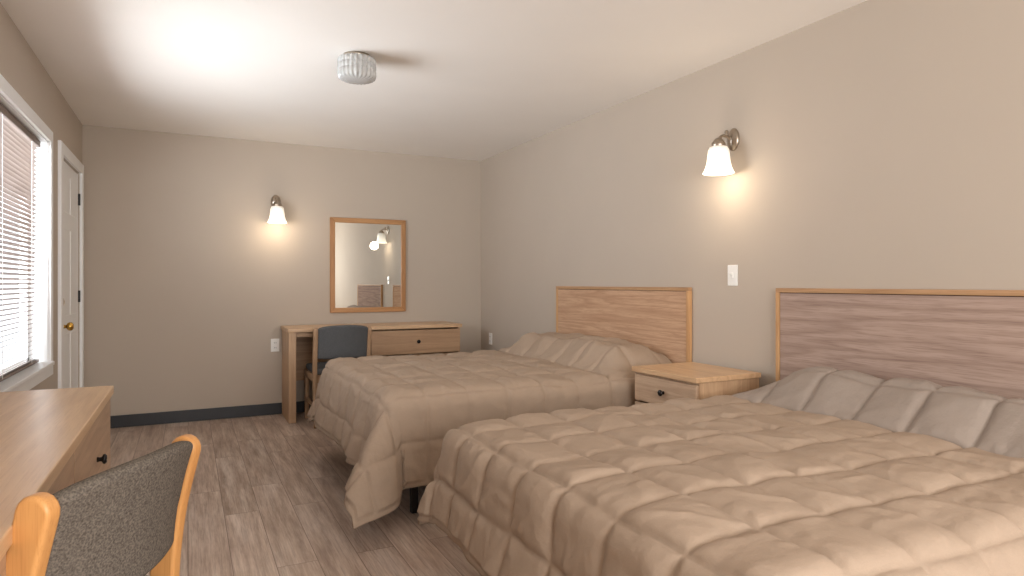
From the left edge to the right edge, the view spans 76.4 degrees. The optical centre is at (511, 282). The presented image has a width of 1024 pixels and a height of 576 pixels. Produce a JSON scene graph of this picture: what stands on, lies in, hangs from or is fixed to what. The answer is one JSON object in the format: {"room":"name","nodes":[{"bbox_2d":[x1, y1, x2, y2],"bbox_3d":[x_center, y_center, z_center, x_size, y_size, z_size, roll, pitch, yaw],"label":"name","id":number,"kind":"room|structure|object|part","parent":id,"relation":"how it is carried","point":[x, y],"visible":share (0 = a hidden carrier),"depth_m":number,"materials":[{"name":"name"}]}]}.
{"room":"hotel room","nodes":[
{"label":"hotel room","id":0,"kind":"room"},
{"bbox_2d":[0,2,81,389],"bbox_3d":[-1.737,-0.042,1.638,0.140,2.440,7.880,0,0,-26],"label":"wall","id":1,"kind":"structure","parent":0,"point":[20,66],"depth_m":3.91,"materials":[{"name":"paint"}]},
{"bbox_2d":[0,94,47,361],"bbox_3d":[-2.450,-0.182,3.081,0.130,1.340,1.800,0,0,-26],"label":"liner","id":2,"kind":"object","parent":1,"relation":"attached to","point":[40,325],"visible":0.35,"depth_m":3.89,"materials":[{"name":"white paint"}]},
{"bbox_2d":[0,194,28,374],"bbox_3d":[-2.490,-0.182,3.061,0.040,1.340,1.800,0,0,-26],"label":"window","id":3,"kind":"structure","parent":2,"relation":"attached to","point":[26,341],"depth_m":3.82,"materials":[{"name":"white paint"}]},
{"bbox_2d":[0,103,40,381],"bbox_3d":[-2.428,-0.187,3.074,0.042,1.306,1.743,0,0,-26],"label":"window blinds","id":4,"kind":"object","parent":3,"relation":"attached to","point":[18,145],"visible":1,"depth_m":3.40,"materials":[{"name":"white plastic"}]},
{"bbox_3d":[-2.428,0.458,3.072,0.032,0.016,1.735,0,0,-26],"label":"rail","id":5,"kind":"part","parent":4,"relation":"part of","materials":[{"name":"white plastic"}]},
{"bbox_2d":[0,74,52,391],"bbox_3d":[-2.384,-0.182,3.114,0.020,1.480,1.930,0,0,-26],"label":"window frame","id":6,"kind":"structure","parent":1,"relation":"attached to","point":[10,94],"depth_m":3.87,"materials":[{"name":"white paint"}]},
{"bbox_2d":[0,361,54,391],"bbox_3d":[-2.412,0.481,3.100,0.115,0.023,1.798,0,0,-26],"label":"sill","id":7,"kind":"structure","parent":1,"relation":"attached to","point":[9,384],"depth_m":3.31,"materials":[{"name":"white paint"}]},
{"bbox_2d":[58,140,83,388],"bbox_3d":[-3.147,0.126,4.689,0.073,2.105,1.030,0,0,-26],"label":"door","id":8,"kind":"structure","parent":1,"relation":"in","point":[63,150],"depth_m":4.61,"materials":[{"name":"white paint"}]},
{"bbox_3d":[-2.995,0.293,4.385,0.071,0.064,0.064,0,0,-26],"label":"knob","id":9,"kind":"part","parent":8,"relation":"part of","materials":[{"name":"gold metal"}]},
{"bbox_3d":[-3.177,0.113,4.674,0.007,1.730,0.640,0,0,-26],"label":"raised panels","id":10,"kind":"part","parent":8,"relation":"part of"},
{"bbox_2d":[64,161,79,387],"bbox_3d":[-3.193,0.163,4.672,0.056,2.006,0.846,0,0,-26],"label":"door slab","id":11,"kind":"structure","parent":1,"relation":"in","point":[70,222],"depth_m":4.76,"materials":[{"name":"white paint"}]},
{"bbox_3d":[-3.361,0.143,5.051,0.018,1.670,0.018,0,0,-26],"label":"hinges","id":12,"kind":"part","parent":11,"relation":"part of","materials":[{"name":"metal"}]},
{"bbox_2d":[82,125,480,415],"bbox_3d":[-1.907,-0.042,6.032,3.750,2.440,0.140,0,0,-26],"label":"wall","id":13,"kind":"structure","parent":0,"point":[189,285],"depth_m":5.69,"materials":[{"name":"paint"}]},
{"bbox_2d":[110,400,312,427],"bbox_3d":[-1.874,1.128,5.964,3.470,0.100,0.012,0,0,-26],"label":"baseboard","id":14,"kind":"structure","parent":13,"relation":"attached to","point":[118,421],"depth_m":5.55,"materials":[{"name":"black rubber"}]},
{"bbox_2d":[271,339,278,351],"bbox_3d":[-2.125,0.558,5.840,0.072,0.116,0.010,0,0,-26],"label":"wall outlet","id":15,"kind":"object","parent":13,"relation":"attached to","point":[274,342],"visible":1,"depth_m":5.84,"materials":[{"name":"white plastic"}]},
{"bbox_2d":[267,195,286,223],"bbox_3d":[-2.079,-0.659,5.759,0.170,0.260,0.197,0,0,-26],"label":"wall sconce","id":16,"kind":"object","parent":13,"relation":"attached to","point":[277,216],"visible":1,"depth_m":5.71,"materials":[{"name":"white glass"}]},
{"bbox_3d":[-2.073,-0.603,5.747,0.170,0.148,0.170,0,0,-26],"label":"lamp shade","id":17,"kind":"part","parent":16,"relation":"part of","materials":[{"name":"white glass"}]},
{"bbox_2d":[330,217,405,312],"bbox_3d":[-1.366,-0.167,6.207,0.725,0.890,0.027,0,0,-26],"label":"wall mirror","id":18,"kind":"object","parent":13,"relation":"attached to","point":[368,256],"visible":1,"depth_m":6.20,"materials":[{"name":"brown wood"}]},
{"bbox_3d":[-1.670,-0.167,6.056,0.046,0.884,0.027,0,0,-26],"label":"frame","id":19,"kind":"part","parent":18,"relation":"part of","materials":[{"name":"brown wood"}]},
{"bbox_3d":[-1.366,-0.589,6.207,0.719,0.046,0.027,0,0,-26],"label":"frame","id":20,"kind":"part","parent":18,"relation":"part of","materials":[{"name":"brown wood"}]},
{"bbox_3d":[-1.366,0.255,6.207,0.719,0.046,0.027,0,0,-26],"label":"frame","id":21,"kind":"part","parent":18,"relation":"part of","materials":[{"name":"brown wood"}]},
{"bbox_3d":[-1.062,-0.167,6.358,0.046,0.884,0.027,0,0,-26],"label":"frame","id":22,"kind":"part","parent":18,"relation":"part of","materials":[{"name":"brown wood"}]},
{"bbox_2d":[110,412,480,575],"bbox_3d":[-0.121,1.228,2.442,3.750,0.100,8.160,0,0,-26],"label":"floor","id":23,"kind":"structure","parent":0,"point":[267,493],"depth_m":3.31,"materials":[{"name":"wood"}]},
{"bbox_2d":[0,385,113,575],"bbox_3d":[-1.297,0.795,1.488,0.501,0.765,2.320,0,0,-26],"label":"desk","id":24,"kind":"object","parent":23,"relation":"on","point":[52,440],"visible":0.49,"depth_m":1.83,"materials":[{"name":"brown wood"}]},
{"bbox_3d":[-0.909,0.511,1.181,0.020,0.104,1.324,0,0,-26],"label":"pencil drawer","id":25,"kind":"part","parent":24,"relation":"part of","materials":[{"name":"brown wood"}]},
{"bbox_3d":[-1.403,0.603,2.228,0.030,0.034,0.034,0,0,-26],"label":"knob","id":26,"kind":"part","parent":24,"relation":"part of","materials":[{"name":"black metal"}]},
{"bbox_2d":[6,434,200,575],"bbox_3d":[-0.977,0.766,1.357,0.509,0.827,0.470,0,0,5],"label":"desk chair","id":27,"kind":"object","parent":23,"relation":"on","point":[128,518],"visible":1,"depth_m":1.25,"materials":[{"name":"grey fabric"}]},
{"bbox_3d":[-0.845,0.771,1.126,0.118,0.816,0.034,0,0,5],"label":"post","id":28,"kind":"part","parent":27,"relation":"part of","materials":[{"name":"orange wood"}]},
{"bbox_3d":[-0.808,0.771,1.561,0.118,0.816,0.034,0,0,5],"label":"post","id":29,"kind":"part","parent":27,"relation":"part of","materials":[{"name":"orange wood"}]},
{"bbox_2d":[304,325,371,428],"bbox_3d":[-1.485,0.762,5.553,0.470,0.835,0.564,0,0,-26],"label":"desk chair","id":30,"kind":"object","parent":23,"relation":"on","point":[329,342],"visible":0.56,"depth_m":5.33,"materials":[{"name":"grey fabric"}]},
{"bbox_3d":[-1.790,0.968,5.677,0.034,0.420,0.060,0,0,-26],"label":"leg","id":31,"kind":"part","parent":30,"relation":"part of","materials":[{"name":"brown wood"}]},
{"bbox_3d":[-1.696,0.783,5.489,0.022,0.070,0.400,0,0,-26],"label":"rail","id":32,"kind":"part","parent":30,"relation":"part of","materials":[{"name":"brown wood"}]},
{"bbox_3d":[-1.602,0.771,5.300,0.034,0.816,0.110,0,0,-26],"label":"post","id":33,"kind":"part","parent":30,"relation":"part of","materials":[{"name":"brown wood"}]},
{"bbox_3d":[-1.509,0.716,5.602,0.446,0.075,0.455,0,0,-26],"label":"seat","id":34,"kind":"part","parent":30,"relation":"part of","materials":[{"name":"grey fabric"}]},
{"bbox_3d":[-1.390,0.483,5.362,0.414,0.279,0.137,0,0,-26],"label":"backrest","id":35,"kind":"part","parent":30,"relation":"part of","materials":[{"name":"grey fabric"}]},
{"bbox_3d":[-1.212,0.771,5.494,0.034,0.816,0.110,0,0,-26],"label":"post","id":36,"kind":"part","parent":30,"relation":"part of","materials":[{"name":"brown wood"}]},
{"bbox_2d":[281,321,461,423],"bbox_3d":[-1.269,0.780,5.978,1.565,0.795,0.495,0,0,-26],"label":"writing desk","id":37,"kind":"object","parent":23,"relation":"on","point":[432,337],"visible":0.41,"depth_m":5.87,"materials":[{"name":"brown wood"}]},
{"bbox_3d":[-1.941,0.796,5.661,0.060,0.763,0.445,0,0,-26],"label":"panel","id":38,"kind":"part","parent":37,"relation":"part of","materials":[{"name":"brown wood"}]},
{"bbox_3d":[-1.715,0.646,5.977,0.625,0.463,0.020,0,0,-26],"label":"modesty panel","id":39,"kind":"part","parent":37,"relation":"part of","materials":[{"name":"brown wood"}]},
{"bbox_2d":[307,332,671,528],"bbox_3d":[-0.178,0.766,4.098,2.098,0.824,1.938,0,0,-26],"label":"bed","id":40,"kind":"object","parent":23,"relation":"on","point":[391,417],"visible":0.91,"depth_m":3.52,"materials":[{"name":"fabric"}]},
{"bbox_3d":[-0.115,1.085,4.243,1.675,0.185,1.380,0,0,-26],"label":"metal frame","id":41,"kind":"part","parent":40,"relation":"part of","materials":[{"name":"metal"}]},
{"bbox_2d":[556,286,691,362],"bbox_3d":[0.720,0.602,4.609,0.030,1.152,1.570,0,0,-26],"label":"headboard","id":42,"kind":"object","parent":40,"relation":"attached to","point":[659,319],"visible":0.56,"depth_m":4.38,"materials":[{"name":"brown wood"}]},
{"bbox_3d":[0.720,0.037,4.609,0.030,0.022,1.570,0,0,-26],"label":"rail","id":43,"kind":"part","parent":42,"relation":"part of","materials":[{"name":"brown wood"}]},
{"bbox_2d":[632,362,760,403],"bbox_3d":[0.976,0.822,3.516,0.460,0.712,0.521,0,0,-26],"label":"nightstand","id":44,"kind":"object","parent":23,"relation":"on","point":[657,383],"visible":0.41,"depth_m":3.38,"materials":[{"name":"brown wood"}]},
{"bbox_3d":[0.783,0.578,3.420,0.030,0.034,0.034,0,0,-26],"label":"knob","id":45,"kind":"part","parent":44,"relation":"part of","materials":[{"name":"black metal"}]},
{"bbox_2d":[417,366,1023,575],"bbox_3d":[0.851,0.776,2.169,1.898,0.803,1.746,0,0,-26],"label":"bed","id":46,"kind":"object","parent":23,"relation":"on","point":[821,470],"visible":1,"depth_m":1.81,"materials":[{"name":"fabric"}]},
{"bbox_2d":[776,288,1023,398],"bbox_3d":[1.708,0.602,2.623,0.030,1.152,1.575,0,0,-26],"label":"headboard","id":47,"kind":"object","parent":46,"relation":"attached to","point":[974,339],"visible":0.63,"depth_m":2.71,"materials":[{"name":"brown wood"}]},
{"bbox_3d":[1.708,0.037,2.623,0.030,0.022,1.575,0,0,-26],"label":"rail","id":48,"kind":"part","parent":47,"relation":"part of","materials":[{"name":"brown wood"}]},
{"bbox_2d":[0,0,866,160],"bbox_3d":[-0.121,-1.312,2.442,3.750,0.100,8.160,0,0,-26],"label":"ceiling","id":49,"kind":"structure","parent":0,"point":[476,80],"depth_m":3.69,"materials":[{"name":"paint"}]},
{"bbox_2d":[337,51,375,84],"bbox_3d":[-0.861,-1.192,3.615,0.211,0.141,0.211,0,0,-26],"label":"ceiling light","id":50,"kind":"object","parent":49,"relation":"attached to","point":[354,67],"depth_m":3.54,"materials":[{"name":"white glass"}]},
{"bbox_2d":[481,0,1023,387],"bbox_3d":[1.495,-0.042,3.246,0.140,2.440,7.880,0,0,-26],"label":"wall","id":51,"kind":"structure","parent":0,"point":[881,144],"depth_m":3.29,"materials":[{"name":"paint"}]},
{"bbox_2d":[489,333,491,344],"bbox_3d":[-0.216,0.558,6.516,0.010,0.116,0.072,0,0,-26],"label":"wall outlet","id":52,"kind":"object","parent":51,"relation":"attached to","point":[490,334],"visible":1,"depth_m":6.51,"materials":[{"name":"white plastic"}]},
{"bbox_2d":[703,128,738,175],"bbox_3d":[1.144,-0.729,3.574,0.197,0.260,0.170,0,0,-26],"label":"wall sconce","id":53,"kind":"object","parent":51,"relation":"attached to","point":[718,163],"visible":1,"depth_m":3.54,"materials":[{"name":"white glass"}]},
{"bbox_3d":[1.132,-0.673,3.568,0.170,0.148,0.170,0,0,-26],"label":"lamp shade","id":54,"kind":"part","parent":53,"relation":"part of","materials":[{"name":"white glass"}]},
{"bbox_3d":[1.171,-0.793,3.587,0.103,0.054,0.016,0,0,-26],"label":"arm","id":55,"kind":"part","parent":53,"relation":"part of","materials":[{"name":"silver metal"}]},
{"bbox_2d":[728,265,737,285],"bbox_3d":[1.220,-0.042,3.616,0.024,0.116,0.072,0,0,-26],"label":"light switch","id":56,"kind":"object","parent":51,"relation":"attached to","point":[732,269],"visible":1,"depth_m":3.61,"materials":[{"name":"white plastic"}]}
]}

